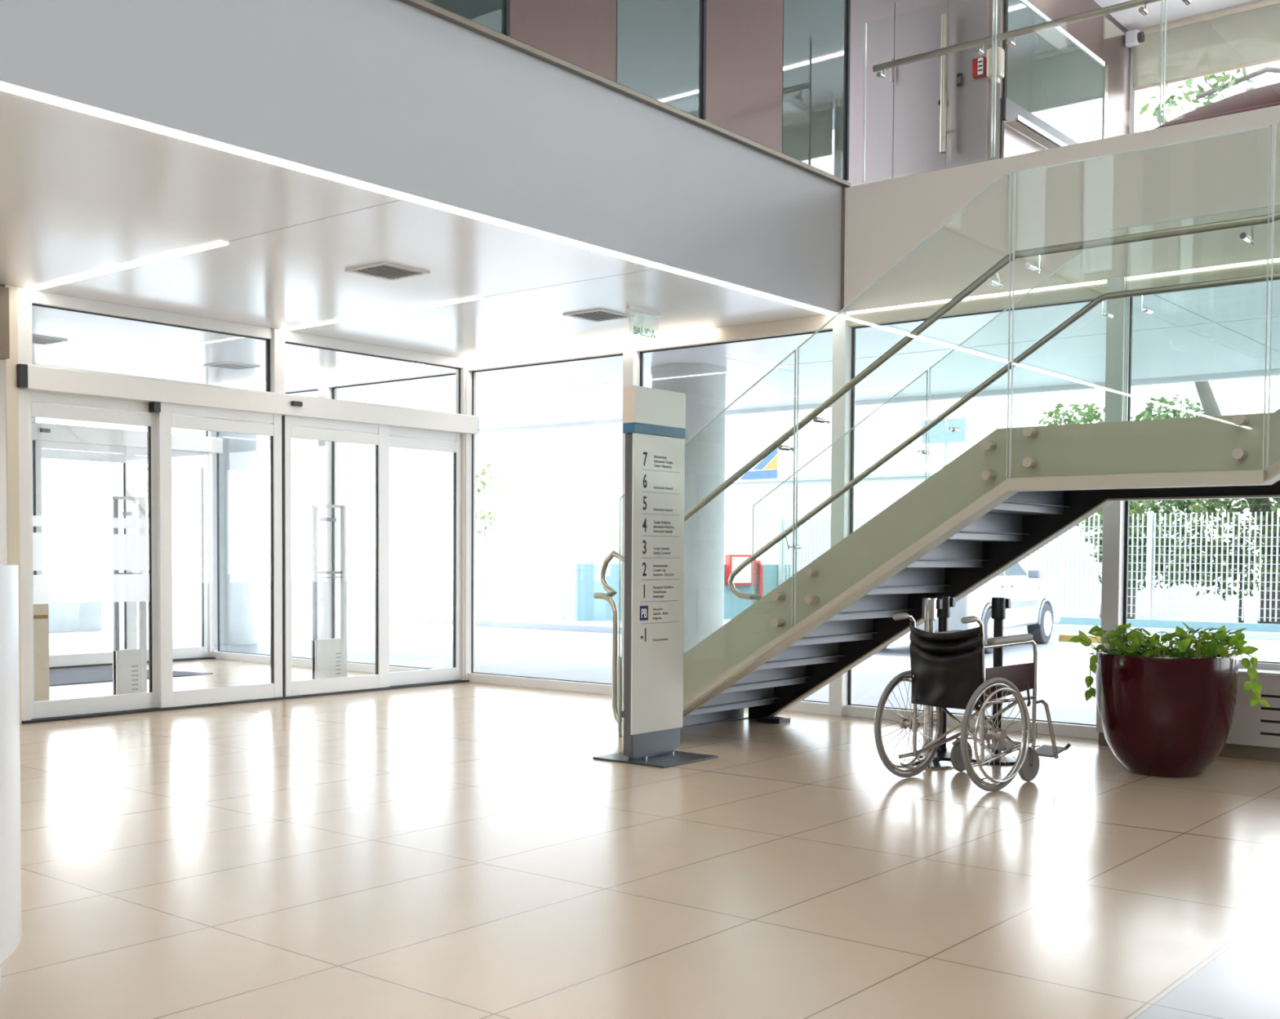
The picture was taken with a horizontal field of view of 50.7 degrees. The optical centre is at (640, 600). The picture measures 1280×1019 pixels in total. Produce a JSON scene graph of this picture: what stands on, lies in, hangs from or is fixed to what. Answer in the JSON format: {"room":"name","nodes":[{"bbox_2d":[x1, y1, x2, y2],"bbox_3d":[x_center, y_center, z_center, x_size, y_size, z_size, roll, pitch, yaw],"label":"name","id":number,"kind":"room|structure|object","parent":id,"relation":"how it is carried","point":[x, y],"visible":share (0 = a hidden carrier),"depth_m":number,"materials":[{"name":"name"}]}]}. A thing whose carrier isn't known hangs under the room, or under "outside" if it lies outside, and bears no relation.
{"room":"lobby","nodes":[
{"label":"lobby","id":0,"kind":"room"},
{"bbox_2d":[0,89,824,386],"bbox_3d":[-6.782,-2.232,7.083,8.500,0.100,16.000,2,2,39],"label":"ceiling","id":1,"kind":"structure","parent":0,"point":[82,193],"depth_m":9.01,"materials":[{"name":"white paint"}]},
{"bbox_2d":[31,334,67,345],"bbox_3d":[-5.419,-2.335,12.094,0.400,0.020,0.400,2,2,39],"label":"ceiling vent","id":2,"kind":"object","parent":1,"relation":"in","point":[37,340],"visible":0.52,"depth_m":12.09,"materials":[{"name":"white metal"}]},
{"bbox_2d":[26,241,227,291],"bbox_3d":[-3.508,-2.226,9.063,2.450,0.006,0.060,2,2,39],"label":"light strip","id":3,"kind":"object","parent":1,"relation":"attached to","point":[216,244],"visible":1,"depth_m":8.95,"materials":[{"name":"white plastic"}]},
{"bbox_2d":[203,361,260,370],"bbox_3d":[-4.144,-2.382,13.712,0.400,0.020,0.400,2,2,39],"label":"ceiling vent","id":4,"kind":"object","parent":1,"relation":"in","point":[226,365],"visible":1,"depth_m":13.66,"materials":[{"name":"white metal"}]},
{"bbox_2d":[232,363,424,387],"bbox_3d":[-3.477,-2.408,14.525,4.050,0.012,0.045,2,2,39],"label":"light strip","id":5,"kind":"object","parent":1,"relation":"attached to","point":[414,364],"visible":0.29,"depth_m":14.26,"materials":[{"name":"white plastic"}]},
{"bbox_2d":[282,297,482,331],"bbox_3d":[-2.133,-2.276,10.780,2.420,0.006,0.050,2,2,39],"label":"light strip","id":6,"kind":"object","parent":1,"relation":"attached to","point":[475,298],"visible":1,"depth_m":10.69,"materials":[{"name":"white plastic"}]},
{"bbox_2d":[344,261,430,280],"bbox_3d":[-1.700,-2.211,9.078,0.400,0.020,0.400,2,2,39],"label":"ceiling vent","id":7,"kind":"object","parent":1,"relation":"in","point":[383,270],"visible":1,"depth_m":9.05,"materials":[{"name":"grey metal"}]},
{"bbox_2d":[0,83,832,315],"bbox_3d":[-3.519,-2.065,4.400,0.045,0.012,15.940,2,2,39],"label":"light strip","id":8,"kind":"object","parent":1,"relation":"attached to","point":[3,87],"visible":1,"depth_m":6.90,"materials":[{"name":"white plastic"}]},
{"bbox_2d":[462,326,711,359],"bbox_3d":[-0.565,-2.310,12.164,2.950,0.012,0.045,2,2,39],"label":"light strip","id":9,"kind":"object","parent":1,"relation":"attached to","point":[705,327],"visible":1,"depth_m":12.07,"materials":[{"name":"white plastic"}]},
{"bbox_2d":[563,308,634,322],"bbox_3d":[-0.333,-2.257,10.698,0.400,0.020,0.400,2,2,39],"label":"ceiling vent","id":10,"kind":"object","parent":1,"relation":"in","point":[597,315],"visible":1,"depth_m":10.68,"materials":[{"name":"grey metal"}]},
{"bbox_2d":[626,305,661,338],"bbox_3d":[0.026,-2.130,10.455,0.030,0.250,0.390,2,2,39],"label":"exit sign","id":11,"kind":"object","parent":1,"relation":"hanging from","point":[630,308],"visible":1,"depth_m":10.43,"materials":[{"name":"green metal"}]},
{"bbox_2d":[0,0,842,312],"bbox_3d":[-3.498,-2.564,4.394,0.090,0.985,15.980,2,2,39],"label":"wall","id":12,"kind":"structure","parent":0,"point":[394,95],"depth_m":7.29,"materials":[{"name":"white paint"}]},
{"bbox_2d":[398,0,851,187],"bbox_3d":[-3.461,-3.091,4.381,0.135,0.070,16.030,2,2,39],"label":"trim","id":13,"kind":"structure","parent":12,"relation":"on","point":[423,5],"depth_m":8.31,"materials":[{"name":"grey metal"}]},
{"bbox_2d":[424,0,850,180],"bbox_3d":[-3.713,-5.113,3.995,0.045,3.995,16.955,2,2,39],"label":"glass railing","id":14,"kind":"object","parent":13,"relation":"on","point":[774,74],"visible":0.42,"depth_m":9.34,"materials":[{"name":"clear glass"}]},
{"bbox_2d":[0,573,1279,1018],"bbox_3d":[-3.183,0.404,27.430,100.000,0.200,100.001,2,2,39],"label":"floor","id":15,"kind":"structure","parent":0,"point":[459,850],"depth_m":5.58,"materials":[{"name":"tile"}]},
{"bbox_2d":[0,564,22,986],"bbox_3d":[-2.806,0.548,2.017,2.600,1.235,4.023,2,2,39],"label":"reception desk","id":16,"kind":"object","parent":15,"relation":"on","point":[11,925],"depth_m":3.38,"materials":[{"name":"white"}]},
{"bbox_2d":[0,284,22,724],"bbox_3d":[-4.569,-0.684,9.772,0.150,3.150,0.093,2,2,39],"label":"trim","id":17,"kind":"structure","parent":15,"relation":"on","point":[10,548],"depth_m":9.71,"materials":[{"name":"white metal"}]},
{"bbox_2d":[33,603,49,701],"bbox_3d":[-5.058,0.347,11.169,0.265,0.990,0.260,2,2,39],"label":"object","id":18,"kind":"structure","parent":15,"relation":"on","point":[41,611],"depth_m":11.13,"materials":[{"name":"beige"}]},
{"bbox_2d":[48,602,102,632],"bbox_3d":[-10.788,0.306,19.558,0.300,0.465,6.200,2,2,39],"label":"wall","id":19,"kind":"structure","parent":15,"relation":"on","point":[81,616],"depth_m":21.52,"materials":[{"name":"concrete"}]},
{"bbox_2d":[31,422,223,669],"bbox_3d":[-6.419,-0.574,14.265,0.225,2.605,4.570,2,2,39],"label":"window frame","id":20,"kind":"structure","parent":15,"relation":"on","point":[52,437],"depth_m":15.10,"materials":[{"name":"white metal"}]},
{"bbox_2d":[31,416,208,436],"bbox_3d":[-5.772,-2.171,15.069,0.135,0.550,2.275,2,2,39],"label":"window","id":21,"kind":"structure","parent":20,"relation":"on","point":[33,419],"depth_m":14.23,"materials":[{"name":"glass"}]},
{"bbox_2d":[112,495,146,694],"bbox_3d":[-4.420,-0.038,11.704,0.092,1.730,0.290,2,2,39],"label":"security gate","id":22,"kind":"object","parent":15,"relation":"on","point":[129,665],"visible":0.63,"depth_m":11.68,"materials":[{"name":"plastic"}]},
{"bbox_2d":[121,511,132,515],"bbox_3d":[-4.431,-0.754,11.663,0.032,0.035,0.075,2,2,39],"label":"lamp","id":23,"kind":"object","parent":22,"relation":"attached to","point":[124,513],"depth_m":11.64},
{"bbox_2d":[48,666,213,685],"bbox_3d":[-5.970,0.761,13.210,1.500,0.012,3.100,2,2,39],"label":"entrance mat","id":24,"kind":"object","parent":15,"relation":"on","point":[95,674],"visible":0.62,"depth_m":13.63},
{"bbox_2d":[136,464,173,503],"bbox_3d":[-9.462,-1.317,26.277,0.773,3.270,0.726,1,2,20],"label":"street tree","id":25,"kind":"object","parent":15,"relation":"on","point":[143,471],"visible":0.18,"depth_m":26.13,"materials":[{"name":"green plant"}]},
{"bbox_2d":[208,417,257,644],"bbox_3d":[-5.688,-0.991,18.884,0.660,3.165,0.660,2,2,39],"label":"round column","id":26,"kind":"structure","parent":15,"relation":"on","point":[237,461],"depth_m":18.62,"materials":[{"name":"paint"}]},
{"bbox_2d":[16,363,479,724],"bbox_3d":[-3.081,-0.462,11.557,0.225,2.605,4.570,2,2,39],"label":"door","id":27,"kind":"structure","parent":15,"relation":"on","point":[161,402],"depth_m":10.72,"materials":[{"name":"white metal"}]},
{"bbox_2d":[17,287,272,391],"bbox_3d":[-3.826,-2.009,10.646,0.135,0.550,2.255,2,2,39],"label":"window","id":28,"kind":"structure","parent":27,"relation":"on","point":[26,298],"depth_m":10.36,"materials":[{"name":"metal"}]},
{"bbox_2d":[265,328,463,413],"bbox_3d":[-2.433,-2.059,12.361,0.135,0.550,2.275,2,2,39],"label":"window","id":29,"kind":"structure","parent":27,"relation":"on","point":[281,337],"depth_m":11.96,"materials":[{"name":"metal"}]},
{"bbox_2d":[213,376,337,666],"bbox_3d":[-4.204,-0.869,15.312,2.210,3.150,0.160,2,2,39],"label":"window","id":30,"kind":"structure","parent":15,"relation":"on","point":[321,384],"depth_m":14.62,"materials":[{"name":"white metal"}]},
{"bbox_2d":[311,503,346,679],"bbox_3d":[-3.058,-0.083,13.302,0.092,1.730,0.390,2,2,39],"label":"security gate","id":31,"kind":"object","parent":15,"relation":"on","point":[328,655],"visible":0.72,"depth_m":13.28,"materials":[{"name":"plastic"}]},
{"bbox_2d":[319,517,336,521],"bbox_3d":[-3.069,-0.800,13.261,0.032,0.035,0.175,2,2,39],"label":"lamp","id":32,"kind":"object","parent":31,"relation":"attached to","point":[328,519],"depth_m":13.25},
{"bbox_2d":[328,359,465,679],"bbox_3d":[-2.535,-0.813,13.958,2.210,3.150,0.160,2,2,39],"label":"window","id":33,"kind":"structure","parent":15,"relation":"on","point":[420,371],"depth_m":13.75,"materials":[{"name":"white metal"}]},
{"bbox_2d":[464,359,475,679],"bbox_3d":[-1.720,-0.786,13.300,0.145,3.150,0.135,2,2,39],"label":"window frame","id":34,"kind":"structure","parent":15,"relation":"on","point":[468,521],"depth_m":13.25,"materials":[{"name":"white metal"}]},
{"bbox_2d":[483,610,501,620],"bbox_3d":[-2.778,0.284,25.320,0.340,0.214,0.340,2,2,39],"label":"block","id":35,"kind":"object","parent":15,"relation":"on","point":[491,615],"visible":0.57,"depth_m":25.21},
{"bbox_2d":[475,462,509,599],"bbox_3d":[-4.348,-1.968,38.040,1.559,3.837,1.331,1,2,7],"label":"street tree","id":36,"kind":"object","parent":15,"relation":"on","point":[492,477],"visible":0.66,"depth_m":38.00,"materials":[{"name":"green plant"}]},
{"bbox_2d":[367,614,621,633],"bbox_3d":[-2.066,0.411,23.328,7.900,0.105,0.200,2,2,39],"label":"kerb","id":37,"kind":"object","parent":15,"relation":"on","point":[489,623],"visible":0.5,"depth_m":23.32,"materials":[{"name":"white concrete"}]},
{"bbox_2d":[501,517,507,620],"bbox_3d":[-2.565,-0.595,25.482,0.120,1.965,0.120,2,2,39],"label":"pole","id":38,"kind":"object","parent":15,"relation":"on","point":[504,518],"visible":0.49,"depth_m":25.46,"materials":[{"name":"white metal"}]},
{"bbox_2d":[511,609,532,622],"bbox_3d":[-2.245,0.278,25.596,0.400,0.214,0.400,2,2,39],"label":"block","id":39,"kind":"object","parent":15,"relation":"on","point":[520,615],"visible":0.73,"depth_m":25.46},
{"bbox_2d":[467,337,644,696],"bbox_3d":[-0.874,-0.757,12.610,2.190,3.150,0.160,2,2,39],"label":"window","id":40,"kind":"structure","parent":15,"relation":"on","point":[626,348],"depth_m":12.42,"materials":[{"name":"white metal"}]},
{"bbox_2d":[301,405,870,595],"bbox_3d":[-2.597,-4.863,47.387,19.500,9.015,8.050,2,2,39],"label":"building","id":41,"kind":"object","parent":15,"relation":"on","point":[531,504],"visible":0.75,"depth_m":43.56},
{"bbox_2d":[592,385,717,768],"bbox_3d":[0.103,-0.164,8.305,0.550,2.267,0.563,2,2,39],"label":"sign","id":42,"kind":"object","parent":15,"relation":"on","point":[654,424],"visible":1,"depth_m":8.29,"materials":[{"name":"silver metal"}]},
{"bbox_2d":[574,564,790,620],"bbox_3d":[0.918,-0.193,27.085,4.834,1.095,0.143,-1,2,-26],"label":"wall","id":43,"kind":"structure","parent":15,"relation":"on","point":[587,576],"depth_m":26.23,"materials":[{"name":"paint"}]},
{"bbox_2d":[650,363,726,653],"bbox_3d":[0.479,-0.781,13.792,0.770,3.165,0.770,2,2,39],"label":"round column","id":44,"kind":"structure","parent":15,"relation":"on","point":[704,384],"depth_m":13.45,"materials":[{"name":"paint"}]},
{"bbox_2d":[724,554,763,599],"bbox_3d":[2.131,-0.298,27.462,0.839,1.295,0.248,-1,2,-26],"label":"cabinet","id":45,"kind":"object","parent":15,"relation":"on","point":[744,577],"visible":0.76,"depth_m":27.32,"materials":[{"name":"metal"}]},
{"bbox_2d":[899,597,953,768],"bbox_3d":[1.728,0.483,8.111,0.330,1.007,0.330,2,2,39],"label":"post","id":46,"kind":"object","parent":15,"relation":"on","point":[930,605],"visible":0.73,"depth_m":8.07,"materials":[{"name":"silver metal"}]},
{"bbox_2d":[916,595,955,759],"bbox_3d":[1.889,0.472,8.469,0.330,1.007,0.330,2,2,39],"label":"post","id":47,"kind":"object","parent":15,"relation":"on","point":[943,614],"visible":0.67,"depth_m":8.43,"materials":[{"name":"black plastic"}]},
{"bbox_2d":[593,118,1279,736],"bbox_3d":[2.977,-1.101,7.696,7.260,4.218,1.690,2,2,39],"label":"staircase","id":48,"kind":"structure","parent":15,"relation":"on","point":[1015,491],"depth_m":8.26,"materials":[{"name":"beige metal"}]},
{"bbox_2d":[874,613,1071,791],"bbox_3d":[1.908,0.534,7.613,1.130,0.940,0.677,-1,3,-41],"label":"wheelchair","id":49,"kind":"object","parent":15,"relation":"on","point":[947,670],"visible":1,"depth_m":7.40,"materials":[{"name":"black metal"}]},
{"bbox_2d":[884,562,1061,653],"bbox_3d":[4.585,-0.110,19.295,2.010,1.500,4.160,2,2,33],"label":"parked car","id":50,"kind":"object","parent":15,"relation":"on","point":[1035,603],"visible":0.31,"depth_m":18.74,"materials":[{"name":"white paint"}]},
{"bbox_2d":[1027,568,1041,577],"bbox_3d":[5.565,-0.387,19.102,0.170,0.130,0.120,2,2,33],"label":"mirror","id":51,"kind":"object","parent":50,"relation":"on","point":[1032,573],"depth_m":19.05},
{"bbox_2d":[724,472,1253,617],"bbox_3d":[7.386,-1.417,33.517,13.350,3.185,5.150,2,2,39],"label":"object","id":52,"kind":"object","parent":15,"relation":"on","point":[873,494],"visible":0.18,"depth_m":32.47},
{"bbox_2d":[739,447,777,479],"bbox_3d":[2.942,-3.454,33.845,1.130,0.810,0.050,2,2,39],"label":"roof sign","id":53,"kind":"object","parent":52,"relation":"on","point":[770,462],"visible":0.92,"depth_m":33.66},
{"bbox_2d":[921,417,967,466],"bbox_3d":[6.928,-3.540,30.895,1.070,1.230,0.100,2,2,39],"label":"billboard","id":54,"kind":"object","parent":52,"relation":"on","point":[939,433],"visible":0.72,"depth_m":30.83},
{"bbox_2d":[971,596,1017,764],"bbox_3d":[2.191,0.479,8.302,0.330,1.007,0.330,2,2,39],"label":"post","id":55,"kind":"object","parent":15,"relation":"on","point":[999,605],"visible":0.66,"depth_m":8.27,"materials":[{"name":"black plastic"}]},
{"bbox_2d":[1057,634,1127,643],"bbox_3d":[6.764,0.572,20.247,1.000,0.100,0.140,2,2,39],"label":"wheel stop","id":56,"kind":"object","parent":15,"relation":"on","point":[1062,637],"visible":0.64,"depth_m":20.42,"materials":[{"name":"yellow paint"}]},
{"bbox_2d":[1003,623,1279,640],"bbox_3d":[8.083,0.491,22.665,14.500,0.115,0.200,2,2,39],"label":"kerb","id":57,"kind":"object","parent":15,"relation":"on","point":[1055,627],"depth_m":22.22,"materials":[{"name":"white concrete"}]},
{"bbox_2d":[1068,622,1270,777],"bbox_3d":[3.060,0.560,7.908,0.924,0.883,0.843,0,2,-13],"label":"potted plant","id":58,"kind":"object","parent":15,"relation":"on","point":[1165,711],"visible":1,"depth_m":7.62,"materials":[{"name":"green plant"}]},
{"bbox_2d":[1096,666,1279,762],"bbox_3d":[6.846,0.810,6.129,9.580,0.550,0.330,2,2,39],"label":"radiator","id":59,"kind":"object","parent":15,"relation":"on","point":[1254,734],"visible":0.23,"depth_m":8.40,"materials":[{"name":"white plastic"}]},
{"bbox_2d":[1123,257,1279,669],"bbox_3d":[4.112,-0.840,8.559,2.210,2.650,0.160,2,2,39],"label":"window","id":60,"kind":"structure","parent":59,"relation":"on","point":[1260,268],"depth_m":8.96,"materials":[{"name":"white metal"}]},
{"bbox_3d":[-5.256,-0.660,8.950,0.140,3.150,2.250,2,2,39],"label":"window","id":61,"kind":"structure","parent":15,"relation":"on","visible":0},
{"bbox_2d":[0,286,9,359],"bbox_3d":[-4.646,-1.970,9.477,0.105,0.500,0.395,2,2,39],"label":"window","id":62,"kind":"structure","parent":61,"relation":"attached to","point":[4,291],"depth_m":9.57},
{"bbox_2d":[35,280,1279,446],"bbox_3d":[-0.959,-2.140,5.849,29.500,0.170,21.420,2,2,39],"label":"ceiling","id":63,"kind":"structure","parent":0,"point":[1214,333],"depth_m":13.40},
{"bbox_2d":[846,0,1005,186],"bbox_3d":[-1.165,-4.599,14.759,10.830,2.420,0.100,2,2,39],"label":"wall","id":64,"kind":"structure","parent":0,"point":[857,6],"depth_m":12.15,"materials":[{"name":"paint"}]},
{"bbox_2d":[860,0,989,185],"bbox_3d":[2.412,-4.269,11.709,1.205,1.990,0.136,2,2,39],"label":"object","id":65,"kind":"structure","parent":64,"relation":"in","point":[918,120],"depth_m":11.74,"materials":[{"name":"metal"}]},
{"bbox_2d":[956,72,962,87],"bbox_3d":[2.712,-4.435,11.508,0.045,0.110,0.027,2,2,39],"label":"card reader","id":66,"kind":"object","parent":65,"relation":"attached to","point":[959,76],"visible":1,"depth_m":11.50,"materials":[{"name":"black plastic"}]},
{"bbox_2d":[986,46,1004,84],"bbox_3d":[2.956,-4.458,11.268,0.125,0.285,0.130,2,2,39],"label":"soap dispenser","id":67,"kind":"object","parent":64,"relation":"attached to","point":[1000,51],"visible":0.73,"depth_m":11.22,"materials":[{"name":"beige plastic"}]},
{"bbox_2d":[844,105,1279,311],"bbox_3d":[7.712,-2.530,5.619,15.765,0.970,0.050,2,2,39],"label":"wall","id":68,"kind":"structure","parent":0,"point":[885,220],"depth_m":9.43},
{"bbox_2d":[635,311,856,716],"bbox_3d":[0.780,-0.702,11.269,2.190,3.150,0.160,2,2,39],"label":"window","id":69,"kind":"structure","parent":68,"relation":"in","point":[839,326],"depth_m":10.59,"materials":[{"name":"white metal"}]},
{"bbox_2d":[840,186,845,311],"bbox_3d":[1.578,-2.739,10.554,0.020,0.980,0.017,2,2,39],"label":"trim","id":70,"kind":"structure","parent":68,"relation":"attached to","point":[842,187],"depth_m":10.54,"materials":[{"name":"white metal"}]},
{"bbox_2d":[844,275,1128,738],"bbox_3d":[2.442,-0.646,9.921,2.210,3.150,0.160,2,2,39],"label":"window","id":71,"kind":"structure","parent":68,"relation":"in","point":[1113,514],"depth_m":9.36,"materials":[{"name":"white metal"}]},
{"bbox_2d":[1026,0,1130,137],"bbox_3d":[3.995,-4.495,12.607,0.100,2.420,3.060,2,2,39],"label":"wall","id":72,"kind":"structure","parent":0,"point":[1103,35],"depth_m":13.22,"materials":[{"name":"white paint"}]},
{"bbox_2d":[1001,0,1108,158],"bbox_3d":[3.774,-4.218,12.222,0.035,1.890,2.310,2,2,39],"label":"window","id":73,"kind":"structure","parent":72,"relation":"in","point":[1054,82],"depth_m":12.02,"materials":[{"name":"clear glass"}]},
{"bbox_2d":[1004,114,1067,149],"bbox_3d":[3.652,-4.037,11.959,0.123,0.045,1.800,2,2,39],"label":"ceiling light","id":74,"kind":"object","parent":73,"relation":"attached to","point":[1020,124],"visible":0.64,"depth_m":11.58,"materials":[{"name":"white metal"}]},
{"bbox_2d":[1128,46,1137,133],"bbox_3d":[9.287,-4.382,10.227,11.220,2.420,0.090,2,2,39],"label":"window","id":75,"kind":"structure","parent":72,"relation":"in","point":[1133,95],"depth_m":13.66,"materials":[{"name":"white metal"}]},
{"bbox_2d":[1124,29,1144,47],"bbox_3d":[4.918,-5.609,13.468,0.170,0.140,0.110,2,2,39],"label":"security camera","id":76,"kind":"object","parent":72,"relation":"attached to","point":[1133,37],"visible":1,"depth_m":13.44,"materials":[{"name":"white paint"}]},
{"bbox_2d":[1060,613,1257,622],"bbox_3d":[13.494,0.546,22.589,28.000,0.075,6.500,2,2,39],"label":"floor","id":77,"kind":"structure","parent":0,"point":[1228,618],"depth_m":26.90,"materials":[{"name":"concrete"}]},
{"bbox_2d":[1036,393,1204,618],"bbox_3d":[9.214,-1.782,26.356,2.741,4.404,3.765,-1,2,-32],"label":"tree","id":78,"kind":"object","parent":77,"relation":"on","point":[1091,415],"visible":0.18,"depth_m":26.09,"materials":[{"name":"green plant"}]},
{"bbox_2d":[1077,500,1172,617],"bbox_3d":[8.793,-0.719,24.619,1.777,2.386,0.999,2,2,39],"label":"shrub","id":79,"kind":"object","parent":77,"relation":"on","point":[1140,510],"visible":0.35,"depth_m":24.44,"materials":[{"name":"green plant"}]},
{"bbox_2d":[1053,616,1279,632],"bbox_3d":[10.496,0.479,21.748,19.600,0.199,0.180,2,2,39],"label":"wall","id":80,"kind":"structure","parent":77,"relation":"on","point":[1253,627],"depth_m":22.79,"materials":[{"name":"teal paint"}]},
{"bbox_2d":[777,511,1279,621],"bbox_3d":[8.717,-0.611,23.162,15.080,1.860,0.080,2,2,39],"label":"fence","id":81,"kind":"object","parent":80,"relation":"on","point":[1151,537],"visible":0.43,"depth_m":23.05,"materials":[{"name":"white metal"}]},
{"bbox_2d":[1132,381,1279,623],"bbox_3d":[10.849,-2.004,23.850,4.502,5.039,2.534,2,2,39],"label":"tree","id":82,"kind":"object","parent":77,"relation":"on","point":[1210,406],"visible":0.14,"depth_m":23.99,"materials":[{"name":"green plant"}]},
{"bbox_2d":[1135,497,1279,622],"bbox_3d":[10.509,-1.099,23.446,3.876,3.239,1.426,2,2,39],"label":"shrub","id":83,"kind":"object","parent":77,"relation":"on","point":[1200,508],"visible":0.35,"depth_m":23.56,"materials":[{"name":"green plant"}]},
{"bbox_2d":[1093,0,1260,31],"bbox_3d":[4.104,-5.782,11.941,29.500,0.200,5.420,2,2,39],"label":"ceiling","id":84,"kind":"structure","parent":0,"point":[1131,19],"depth_m":13.08,"materials":[{"name":"white paint"}]},
{"bbox_2d":[1133,0,1279,91],"bbox_3d":[5.770,-5.400,12.931,2.100,0.600,0.070,2,2,39],"label":"roller blind","id":85,"kind":"object","parent":84,"relation":"hanging from","point":[1247,35],"visible":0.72,"depth_m":13.12,"materials":[{"name":"fabric"}]},
{"bbox_2d":[1137,66,1279,123],"bbox_3d":[9.850,-4.370,19.265,5.859,10.102,2.681,1,2,23],"label":"tree","id":86,"kind":"object","parent":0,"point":[1210,95],"visible":0.37,"depth_m":20.24,"materials":[{"name":"green plant"}]},
{"bbox_3d":[-0.956,-2.655,5.832,29.500,0.860,21.420,2,2,39],"label":"floor","id":87,"kind":"structure","parent":0,"visible":0},
{"bbox_2d":[862,0,1191,182],"bbox_3d":[4.043,-3.735,8.498,5.952,1.200,0.108,2,2,39],"label":"balustrade","id":88,"kind":"object","parent":87,"relation":"on","point":[993,38],"visible":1,"depth_m":9.67,"materials":[{"name":"silver glass"}]},
{"bbox_2d":[1154,82,1279,128],"bbox_3d":[5.396,-3.690,10.810,4.200,0.949,1.800,2,2,39],"label":"curved sofa","id":89,"kind":"object","parent":87,"relation":"on","point":[1268,95],"visible":0.09,"depth_m":10.67,"materials":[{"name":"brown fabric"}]},
{"bbox_3d":[5.778,-0.784,7.208,2.200,2.650,0.160,2,2,39],"label":"window","id":90,"kind":"structure","parent":0,"visible":0},
{"bbox_2d":[848,257,1279,314],"bbox_3d":[6.124,-2.084,6.851,11.760,0.020,0.030,2,2,39],"label":"light strip","id":91,"kind":"object","parent":90,"relation":"attached to","point":[1244,264],"visible":0.8,"depth_m":9.37,"materials":[{"name":"white plastic"}]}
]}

